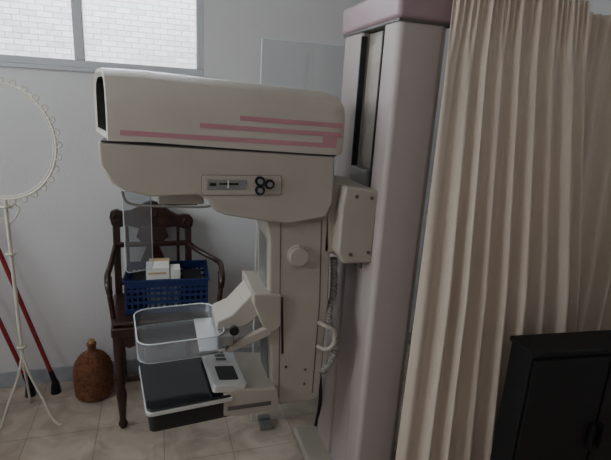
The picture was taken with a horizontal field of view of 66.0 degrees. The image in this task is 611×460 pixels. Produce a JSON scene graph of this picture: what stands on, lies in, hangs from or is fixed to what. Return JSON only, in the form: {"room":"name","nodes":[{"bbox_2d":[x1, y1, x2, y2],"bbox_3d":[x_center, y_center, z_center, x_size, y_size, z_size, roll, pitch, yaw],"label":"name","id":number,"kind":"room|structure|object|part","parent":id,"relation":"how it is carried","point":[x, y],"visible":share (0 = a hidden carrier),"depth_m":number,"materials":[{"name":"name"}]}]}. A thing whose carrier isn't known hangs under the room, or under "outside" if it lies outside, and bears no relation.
{"room":"radiology room","nodes":[
{"label":"radiology room","id":0,"kind":"room"},
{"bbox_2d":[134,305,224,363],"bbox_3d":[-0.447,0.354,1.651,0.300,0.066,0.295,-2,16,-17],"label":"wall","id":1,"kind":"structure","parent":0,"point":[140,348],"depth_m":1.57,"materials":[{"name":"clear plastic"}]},
{"bbox_2d":[0,344,410,459],"bbox_3d":[0.006,1.398,0.936,4.500,0.080,4.380,-2,16,-17],"label":"floor","id":2,"kind":"structure","parent":0,"point":[89,431],"depth_m":2.24,"materials":[{"name":"tile"}]},
{"bbox_2d":[0,318,35,397],"bbox_3d":[-1.569,0.299,2.310,0.378,1.153,0.052,3,15,0],"label":"crutch","id":3,"kind":"object","parent":2,"relation":"on","point":[2,327],"visible":0.65,"depth_m":2.39,"materials":[{"name":"metal"}]},
{"bbox_3d":[-1.575,0.273,2.295,0.362,1.096,0.021,3,15,-3],"label":"handle","id":4,"kind":"part","parent":3,"relation":"part of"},
{"bbox_2d":[22,374,31,384],"bbox_3d":[-1.440,0.779,2.435,0.050,0.085,0.034,-2,16,-17],"label":"socket","id":5,"kind":"object","parent":3,"relation":"attached to","point":[29,381],"depth_m":2.43,"materials":[{"name":"plastic"}]},
{"bbox_2d":[0,248,61,394],"bbox_3d":[-1.464,0.200,2.315,0.407,1.353,0.052,3,15,-2],"label":"crutch","id":6,"kind":"object","parent":2,"relation":"on","point":[55,385],"visible":1,"depth_m":2.40,"materials":[{"name":"metal"}]},
{"bbox_2d":[48,370,57,382],"bbox_3d":[-1.325,0.776,2.471,0.048,0.085,0.033,-2,16,-17],"label":"socket","id":7,"kind":"object","parent":6,"relation":"attached to","point":[51,373],"depth_m":2.46,"materials":[{"name":"plastic"}]},
{"bbox_2d":[0,76,63,430],"bbox_3d":[-1.281,0.155,2.060,0.340,1.589,0.362,16,20,39],"label":"stand","id":8,"kind":"object","parent":2,"relation":"on","point":[22,364],"visible":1,"depth_m":2.01,"materials":[{"name":"white metal"}]},
{"bbox_2d":[73,338,113,402],"bbox_3d":[-1.113,0.718,2.462,0.196,0.318,0.196,12,17,30],"label":"wicker demijohn","id":9,"kind":"object","parent":2,"relation":"on","point":[93,381],"visible":1,"depth_m":2.41,"materials":[{"name":"brown wicker"}]},
{"bbox_2d":[104,200,224,428],"bbox_3d":[-0.701,0.394,2.385,0.549,1.028,0.461,-2,16,-17],"label":"wooden armchair","id":10,"kind":"object","parent":2,"relation":"on","point":[122,325],"visible":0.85,"depth_m":2.38,"materials":[{"name":"brown wood"}]},
{"bbox_3d":[-0.927,0.267,2.263,0.051,0.315,0.373,-2,16,-17],"label":"arm","id":11,"kind":"part","parent":10,"relation":"part of","materials":[{"name":"brown wood"}]},
{"bbox_3d":[-0.987,0.397,2.502,0.034,0.930,0.079,-2,16,-17],"label":"post","id":12,"kind":"part","parent":10,"relation":"part of","materials":[{"name":"brown wood"}]},
{"bbox_3d":[-0.864,0.708,2.201,0.054,0.500,0.054,-2,16,-17],"label":"leg","id":13,"kind":"part","parent":10,"relation":"part of","materials":[{"name":"brown wood"}]},
{"bbox_3d":[-0.709,0.408,2.364,0.508,0.050,0.415,-2,16,-17],"label":"seat frame","id":14,"kind":"part","parent":10,"relation":"part of","materials":[{"name":"brown wood"}]},
{"bbox_2d":[113,293,207,326],"bbox_3d":[-0.701,0.378,2.336,0.487,0.025,0.355,-2,16,-17],"label":"seat","id":15,"kind":"object","parent":10,"relation":"on","point":[120,319],"depth_m":2.20,"materials":[{"name":"brown wood"}]},
{"bbox_2d":[122,258,209,314],"bbox_3d":[-0.681,0.256,2.326,0.391,0.213,0.276,-1,16,-14],"label":"plastic crate","id":16,"kind":"object","parent":10,"relation":"on","point":[163,285],"visible":0.99,"depth_m":2.23,"materials":[{"name":"blue plastic"}]},
{"bbox_3d":[-0.648,0.388,2.608,0.034,0.930,0.079,-2,16,-17],"label":"post","id":17,"kind":"part","parent":10,"relation":"part of","materials":[{"name":"brown wood"}]},
{"bbox_3d":[-0.488,0.252,2.410,0.093,0.315,0.394,-8,18,-35],"label":"arm","id":18,"kind":"part","parent":10,"relation":"part of","materials":[{"name":"brown wood"}]},
{"bbox_2d":[250,38,344,430],"bbox_3d":[0.069,0.100,2.167,0.604,1.792,0.090,-1,16,-15],"label":"glass screen","id":19,"kind":"object","parent":2,"relation":"on","point":[264,420],"visible":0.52,"depth_m":2.21,"materials":[{"name":"grey metal"}]},
{"bbox_3d":[0.069,0.087,2.164,0.600,1.760,0.006,-1,16,-15],"label":"pane","id":20,"kind":"part","parent":19,"relation":"part of","materials":[{"name":"clear glass"}]},
{"bbox_2d":[294,424,393,459],"bbox_3d":[0.200,1.034,2.094,0.380,0.045,0.515,-2,16,-17],"label":"column foot","id":21,"kind":"object","parent":2,"relation":"on","point":[312,447],"depth_m":2.16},
{"bbox_2d":[317,32,371,452],"bbox_3d":[0.213,0.129,1.980,0.182,1.770,0.165,-2,16,-17],"label":"column","id":22,"kind":"structure","parent":2,"relation":"on","point":[352,43],"depth_m":1.87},
{"bbox_3d":[0.213,0.129,1.980,0.182,1.770,0.165,-2,16,-17],"label":"rail","id":23,"kind":"part","parent":22,"relation":"part of","materials":[{"name":"metal"}]},
{"bbox_2d":[330,263,362,459],"bbox_3d":[0.171,0.556,1.905,0.024,0.980,0.155,-2,16,-17],"label":"lower slot cover","id":24,"kind":"object","parent":22,"relation":"attached to","point":[353,275],"visible":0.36,"depth_m":1.89,"materials":[{"name":"metal"}]},
{"bbox_2d":[332,175,376,262],"bbox_3d":[0.134,-0.051,1.710,0.130,0.269,0.290,-2,16,-17],"label":"carriage block","id":25,"kind":"object","parent":22,"relation":"attached to","point":[354,219],"visible":0.61,"depth_m":1.58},
{"bbox_2d":[98,141,334,223],"bbox_3d":[-0.283,-0.169,1.559,0.708,0.248,0.280,-2,16,-17],"label":"housing","id":26,"kind":"object","parent":25,"relation":"attached to","point":[148,170],"visible":0.73,"depth_m":1.43,"materials":[{"name":"plastic"}]},
{"bbox_2d":[121,191,210,207],"bbox_3d":[-0.417,-0.093,1.440,0.276,0.056,0.008,-2,16,-17],"label":"rail","id":27,"kind":"object","parent":26,"relation":"attached to","point":[122,192],"visible":0.85,"depth_m":1.43,"materials":[{"name":"grey metal"}]},
{"bbox_2d":[158,195,203,204],"bbox_3d":[-0.409,-0.124,1.532,0.140,0.050,0.160,-2,16,-17],"label":"collimator box","id":28,"kind":"object","parent":26,"relation":"attached to","point":[187,199],"visible":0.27,"depth_m":1.46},
{"bbox_2d":[101,138,335,155],"bbox_3d":[-0.274,-0.279,1.530,0.695,0.028,0.286,-2,16,-17],"label":"seam","id":29,"kind":"object","parent":26,"relation":"attached to","point":[103,139],"visible":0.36,"depth_m":1.37,"materials":[{"name":"plastic"}]},
{"bbox_2d":[93,67,344,154],"bbox_3d":[-0.277,-0.374,1.502,0.760,0.220,0.284,-2,16,-17],"label":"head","id":30,"kind":"object","parent":26,"relation":"on","point":[124,99],"visible":0.97,"depth_m":1.37},
{"bbox_2d":[120,130,321,146],"bbox_3d":[-0.232,-0.270,1.398,0.595,0.032,0.013,-2,16,-17],"label":"long stripe","id":31,"kind":"object","parent":30,"relation":"attached to","point":[122,132],"visible":1,"depth_m":1.38,"materials":[{"name":"paint"}]},
{"bbox_2d":[200,123,341,137],"bbox_3d":[-0.096,-0.303,1.432,0.443,0.027,0.013,-2,16,-17],"label":"middle stripe","id":32,"kind":"object","parent":30,"relation":"attached to","point":[202,125],"visible":1,"depth_m":1.42,"materials":[{"name":"paint"}]},
{"bbox_2d":[240,116,342,127],"bbox_3d":[-0.039,-0.331,1.442,0.327,0.024,0.013,-2,16,-17],"label":"short stripe","id":33,"kind":"object","parent":30,"relation":"attached to","point":[242,118],"visible":1,"depth_m":1.43,"materials":[{"name":"paint"}]},
{"bbox_2d":[322,137,336,147],"bbox_3d":[0.075,-0.278,1.493,0.048,0.034,0.014,-2,16,-17],"label":"badge","id":34,"kind":"object","parent":30,"relation":"attached to","point":[328,142],"visible":1,"depth_m":1.49,"materials":[{"name":"pink plastic"}]},
{"bbox_2d":[202,175,280,194],"bbox_3d":[-0.193,-0.137,1.443,0.244,0.060,0.022,-2,16,-17],"label":"control panel","id":35,"kind":"object","parent":26,"relation":"attached to","point":[251,185],"depth_m":1.45,"materials":[{"name":"plastic"}]},
{"bbox_2d":[207,179,246,189],"bbox_3d":[-0.238,-0.138,1.427,0.120,0.031,0.006,-2,16,-17],"label":"meter plate","id":36,"kind":"object","parent":35,"relation":"attached to","point":[242,184],"visible":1,"depth_m":1.42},
{"bbox_2d":[219,183,237,184],"bbox_3d":[-0.233,-0.140,1.426,0.058,0.006,0.005,-2,16,-17],"label":"scale","id":37,"kind":"object","parent":36,"relation":"attached to","point":[219,183],"depth_m":1.42,"materials":[{"name":"black plastic"}]},
{"bbox_3d":[-0.142,-0.124,1.458,0.031,0.031,0.012,-2,16,-17],"label":"knob","id":38,"kind":"part","parent":35,"relation":"part of","materials":[{"name":"black plastic"}]},
{"bbox_3d":[-0.141,-0.151,1.451,0.031,0.031,0.012,-2,16,-17],"label":"knob","id":39,"kind":"part","parent":35,"relation":"part of","materials":[{"name":"black plastic"}]},
{"bbox_3d":[-0.112,-0.143,1.462,0.031,0.031,0.012,-2,16,-17],"label":"knob","id":40,"kind":"part","parent":35,"relation":"part of","materials":[{"name":"black plastic"}]},
{"bbox_2d":[202,175,281,195],"bbox_3d":[-0.195,-0.139,1.448,0.247,0.063,0.011,-2,16,-17],"label":"control panel outline","id":41,"kind":"object","parent":26,"relation":"attached to","point":[203,175],"depth_m":1.44},
{"bbox_3d":[-0.528,0.004,1.485,0.082,0.265,0.036,-2,16,-17],"label":"face shield","id":42,"kind":"object","parent":26,"relation":"attached to","visible":0},
{"bbox_2d":[122,191,152,272],"bbox_3d":[-0.528,0.004,1.485,0.090,0.268,0.003,-9,19,-38],"label":"face shield edge","id":43,"kind":"object","parent":42,"relation":"attached to","point":[124,191],"visible":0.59,"depth_m":1.49,"materials":[{"name":"clear plastic"}]},
{"bbox_2d":[257,213,336,402],"bbox_3d":[-0.044,0.253,1.724,0.284,0.783,0.260,-2,16,-17],"label":"vertical arm","id":44,"kind":"object","parent":25,"relation":"attached to","point":[299,290],"depth_m":1.66,"materials":[{"name":"metal"}]},
{"bbox_2d":[147,403,227,431],"bbox_3d":[-0.440,0.593,1.734,0.285,0.070,0.300,-3,16,-23],"label":"table","id":45,"kind":"object","parent":44,"relation":"attached to","point":[201,414],"visible":0.35,"depth_m":1.59,"materials":[{"name":"black plastic"}]},
{"bbox_2d":[140,357,230,411],"bbox_3d":[-0.441,0.543,1.718,0.319,0.010,0.336,-2,16,-17],"label":"table","id":46,"kind":"object","parent":45,"relation":"on","point":[179,383],"depth_m":1.67,"materials":[{"name":"black plastic"}]},
{"bbox_2d":[139,365,232,416],"bbox_3d":[-0.442,0.554,1.719,0.323,0.013,0.345,-2,16,-17],"label":"trim","id":47,"kind":"structure","parent":45,"relation":"attached to","point":[150,414],"depth_m":1.58,"materials":[{"name":"white plastic"}]},
{"bbox_2d":[202,348,246,392],"bbox_3d":[-0.308,0.515,1.747,0.122,0.045,0.270,-3,16,-21],"label":"control panel","id":48,"kind":"object","parent":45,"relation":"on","point":[217,386],"visible":0.59,"depth_m":1.67,"materials":[{"name":"white plastic"}]},
{"bbox_2d":[212,350,229,361],"bbox_3d":[-0.328,0.483,1.802,0.065,0.010,0.093,-2,16,-17],"label":"keys","id":49,"kind":"object","parent":48,"relation":"attached to","point":[214,358],"depth_m":1.78,"materials":[{"name":"grey plastic"}]},
{"bbox_2d":[215,366,237,379],"bbox_3d":[-0.285,0.514,1.695,0.075,0.012,0.094,-2,16,-17],"label":"display panel","id":50,"kind":"object","parent":48,"relation":"attached to","point":[223,372],"depth_m":1.69,"materials":[{"name":"black plastic"}]},
{"bbox_2d":[212,280,256,328],"bbox_3d":[-0.241,0.263,1.696,0.178,0.139,0.150,-2,16,-17],"label":"compression arm","id":51,"kind":"object","parent":44,"relation":"attached to","point":[238,309],"visible":0.64,"depth_m":1.64},
{"bbox_2d":[137,320,217,362],"bbox_3d":[-0.449,0.383,1.659,0.294,0.004,0.289,-2,16,-17],"label":"paddle base","id":52,"kind":"object","parent":51,"relation":"attached to","point":[183,330],"depth_m":1.64,"materials":[{"name":"clear plastic"}]},
{"bbox_2d":[133,303,224,363],"bbox_3d":[-0.447,0.353,1.651,0.285,0.070,0.280,-3,16,-22],"label":"paddle rim","id":53,"kind":"object","parent":51,"relation":"attached to","point":[193,303],"visible":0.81,"depth_m":1.56,"materials":[{"name":"clear plastic"}]},
{"bbox_2d":[194,317,223,353],"bbox_3d":[-0.350,0.374,1.688,0.080,0.009,0.250,-2,16,-17],"label":"paddle mount","id":54,"kind":"object","parent":51,"relation":"attached to","point":[204,327],"depth_m":1.67,"materials":[{"name":"white plastic"}]},
{"bbox_2d":[211,305,233,346],"bbox_3d":[-0.302,0.341,1.699,0.050,0.040,0.260,-2,16,-17],"label":"clamp","id":55,"kind":"object","parent":51,"relation":"attached to","point":[226,339],"visible":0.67,"depth_m":1.58,"materials":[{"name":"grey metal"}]},
{"bbox_2d":[229,325,238,335],"bbox_3d":[-0.241,0.339,1.585,0.032,0.032,0.015,-2,16,-17],"label":"knob","id":56,"kind":"object","parent":51,"relation":"attached to","point":[234,330],"depth_m":1.58,"materials":[{"name":"black plastic"}]},
{"bbox_3d":[-0.241,0.263,1.696,0.178,0.139,0.150,-2,16,-17],"label":"arm","id":57,"kind":"part","parent":51,"relation":"part of"},
{"bbox_2d":[225,327,271,351],"bbox_3d":[-0.197,0.375,1.625,0.162,0.083,0.025,-2,16,-17],"label":"lever","id":58,"kind":"object","parent":51,"relation":"attached to","point":[262,332],"depth_m":1.62,"materials":[{"name":"beige plastic"}]},
{"bbox_2d":[223,352,278,415],"bbox_3d":[-0.229,0.572,1.786,0.200,0.110,0.265,-2,16,-17],"label":"holder","id":59,"kind":"object","parent":44,"relation":"attached to","point":[259,388],"depth_m":1.69,"materials":[{"name":"beige plastic"}]},
{"bbox_2d":[228,401,270,410],"bbox_3d":[-0.202,0.619,1.677,0.155,0.015,0.027,-2,16,-17],"label":"table cassette slot","id":60,"kind":"object","parent":59,"relation":"attached to","point":[251,405],"depth_m":1.66,"materials":[{"name":"grey plastic"}]},
{"bbox_2d":[242,270,280,331],"bbox_3d":[-0.164,0.254,1.718,0.100,0.147,0.240,-2,16,-17],"label":"carriage","id":61,"kind":"object","parent":44,"relation":"attached to","point":[267,305],"depth_m":1.61,"materials":[{"name":"beige plastic"}]},
{"bbox_2d":[259,228,268,377],"bbox_3d":[-0.149,0.279,1.730,0.038,0.650,0.120,-2,16,-17],"label":"track","id":62,"kind":"object","parent":44,"relation":"attached to","point":[262,238],"visible":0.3,"depth_m":1.71,"materials":[{"name":"grey metal"}]},
{"bbox_3d":[-0.091,0.294,1.649,0.025,0.670,0.011,-2,16,-17],"label":"arm front groove","id":63,"kind":"part","parent":44,"relation":"part of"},
{"bbox_3d":[-0.084,0.337,1.663,0.020,0.220,0.012,-2,16,-17],"label":"scale strip","id":64,"kind":"part","parent":44,"relation":"part of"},
{"bbox_2d":[287,245,308,265],"bbox_3d":[-0.025,0.087,1.603,0.076,0.076,0.010,-2,16,-17],"label":"rim","id":65,"kind":"object","parent":44,"relation":"attached to","point":[294,246],"depth_m":1.59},
{"bbox_3d":[-0.023,0.089,1.594,0.068,0.068,0.025,-2,16,-17],"label":"pivot cap","id":66,"kind":"part","parent":44,"relation":"part of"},
{"bbox_3d":[0.041,0.290,1.690,0.017,0.670,0.011,-2,16,-17],"label":"arm edge groove","id":67,"kind":"part","parent":44,"relation":"part of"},
{"bbox_3d":[0.075,0.387,1.696,0.076,0.114,0.032,7,16,15],"label":"grip handle","id":68,"kind":"part","parent":44,"relation":"part of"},
{"bbox_2d":[318,257,339,373],"bbox_3d":[0.086,0.323,1.726,0.078,0.449,0.080,-2,16,-17],"label":"corrugated hose","id":69,"kind":"object","parent":44,"relation":"attached to","point":[333,260],"visible":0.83,"depth_m":1.71,"materials":[{"name":"grey plastic"}]},
{"bbox_2d":[325,180,340,252],"bbox_3d":[0.064,-0.064,1.700,0.060,0.250,0.200,-2,16,-17],"label":"carriage neck","id":70,"kind":"object","parent":25,"relation":"attached to","point":[330,223],"depth_m":1.61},
{"bbox_2d":[350,36,367,171],"bbox_3d":[0.186,-0.309,1.752,0.023,0.770,0.008,-2,16,-17],"label":"slot lip","id":71,"kind":"object","parent":22,"relation":"attached to","point":[363,48],"visible":0.58,"depth_m":1.70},
{"bbox_2d":[350,165,369,268],"bbox_3d":[0.201,-0.051,1.740,0.045,0.360,0.145,-2,16,-17],"label":"plate","id":72,"kind":"object","parent":22,"relation":"attached to","point":[360,174],"depth_m":1.69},
{"bbox_2d":[360,43,381,162],"bbox_3d":[0.233,-0.440,1.651,0.005,0.400,0.119,-2,16,-17],"label":"upper slot cover","id":73,"kind":"object","parent":22,"relation":"attached to","point":[374,50],"visible":0.64,"depth_m":1.66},
{"bbox_2d":[359,31,382,167],"bbox_3d":[0.275,0.178,1.829,0.148,1.760,0.195,-2,16,-17],"label":"spine","id":74,"kind":"object","parent":22,"relation":"attached to","point":[375,38],"depth_m":1.64,"materials":[{"name":"grey metal"}]},
{"bbox_2d":[368,30,384,187],"bbox_3d":[0.236,-0.265,1.597,0.023,0.770,0.008,-2,16,-17],"label":"front slot lip","id":75,"kind":"object","parent":22,"relation":"attached to","point":[383,33],"visible":0.27,"depth_m":1.55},
{"bbox_2d":[490,330,610,459],"bbox_3d":[1.011,0.776,1.736,0.642,0.818,0.136,0,15,-13],"label":"base cabinet","id":76,"kind":"object","parent":2,"relation":"on","point":[556,399],"visible":1,"depth_m":1.61,"materials":[{"name":"black wood"}]},
{"bbox_2d":[0,0,449,372],"bbox_3d":[-0.542,-0.528,2.527,4.300,2.750,0.120,-2,16,-17],"label":"wall","id":77,"kind":"structure","parent":0,"point":[62,237],"depth_m":2.43,"materials":[{"name":"paint"}]},
{"bbox_2d":[0,0,203,75],"bbox_3d":[-1.143,-1.180,2.113,1.340,0.845,0.053,-2,16,-17],"label":"frame","id":78,"kind":"object","parent":77,"relation":"attached to","point":[76,5],"visible":0.93,"depth_m":2.23,"materials":[{"name":"white plastic"}]},
{"bbox_2d":[0,62,207,77],"bbox_3d":[-1.159,-0.757,2.201,1.380,0.018,0.035,-2,16,-17],"label":"window sill","id":79,"kind":"structure","parent":77,"relation":"attached to","point":[3,64],"depth_m":2.17,"materials":[{"name":"white paint"}]},
{"bbox_2d":[0,331,411,388],"bbox_3d":[-0.597,0.772,2.810,4.300,0.090,0.012,-2,16,-17],"label":"baseboard","id":80,"kind":"structure","parent":77,"relation":"attached to","point":[64,373],"depth_m":2.56,"materials":[{"name":"stone"}]},
{"bbox_2d":[314,374,321,425],"bbox_3d":[0.063,0.485,2.075,0.082,0.983,0.136,-2,16,-17],"label":"cable","id":81,"kind":"object","parent":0,"point":[320,385],"depth_m":2.17,"materials":[{"name":"black rubber"}]},
{"bbox_2d":[345,21,446,459],"bbox_3d":[0.304,0.210,1.697,0.182,1.770,0.101,-2,16,-17],"label":"column","id":82,"kind":"structure","parent":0,"point":[412,59],"depth_m":1.59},
{"bbox_2d":[343,0,452,37],"bbox_3d":[0.304,-0.734,1.612,0.204,0.095,0.465,-2,16,-17],"label":"cap","id":83,"kind":"object","parent":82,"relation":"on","point":[368,13],"depth_m":1.43,"materials":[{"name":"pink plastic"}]},
{"bbox_2d":[577,12,610,331],"bbox_3d":[1.160,0.143,1.949,0.732,1.885,0.071,-2,16,-17],"label":"curtain","id":84,"kind":"object","parent":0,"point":[594,303],"visible":0.25,"depth_m":1.86,"materials":[{"name":"fabric"}]},
{"bbox_2d":[586,0,610,14],"bbox_3d":[2.169,-0.035,1.273,0.100,2.750,4.280,-2,16,-17],"label":"wall","id":85,"kind":"structure","parent":0,"point":[603,7],"depth_m":2.63,"materials":[{"name":"paint"}]},
{"bbox_3d":[0.163,-1.331,0.204,4.500,0.080,4.380,-2,16,-17],"label":"ceiling","id":86,"kind":"structure","parent":0,"visible":0},
{"bbox_2d":[395,0,590,459],"bbox_3d":[0.791,0.188,1.702,0.860,1.885,0.079,-2,16,-17],"label":"curtain","id":87,"kind":"object","parent":86,"relation":"hanging from","point":[502,247],"visible":0.82,"depth_m":1.60,"materials":[{"name":"fabric"}]},
{"label":"outside","id":88,"kind":"structure","parent":0,"visible":0},
{"bbox_2d":[0,0,195,68],"bbox_3d":[-1.370,-1.636,2.902,5.600,4.600,0.100,-2,16,-17],"label":"wall","id":89,"kind":"structure","parent":88,"point":[139,32],"depth_m":2.99,"materials":[{"name":"white brick"}]}
]}

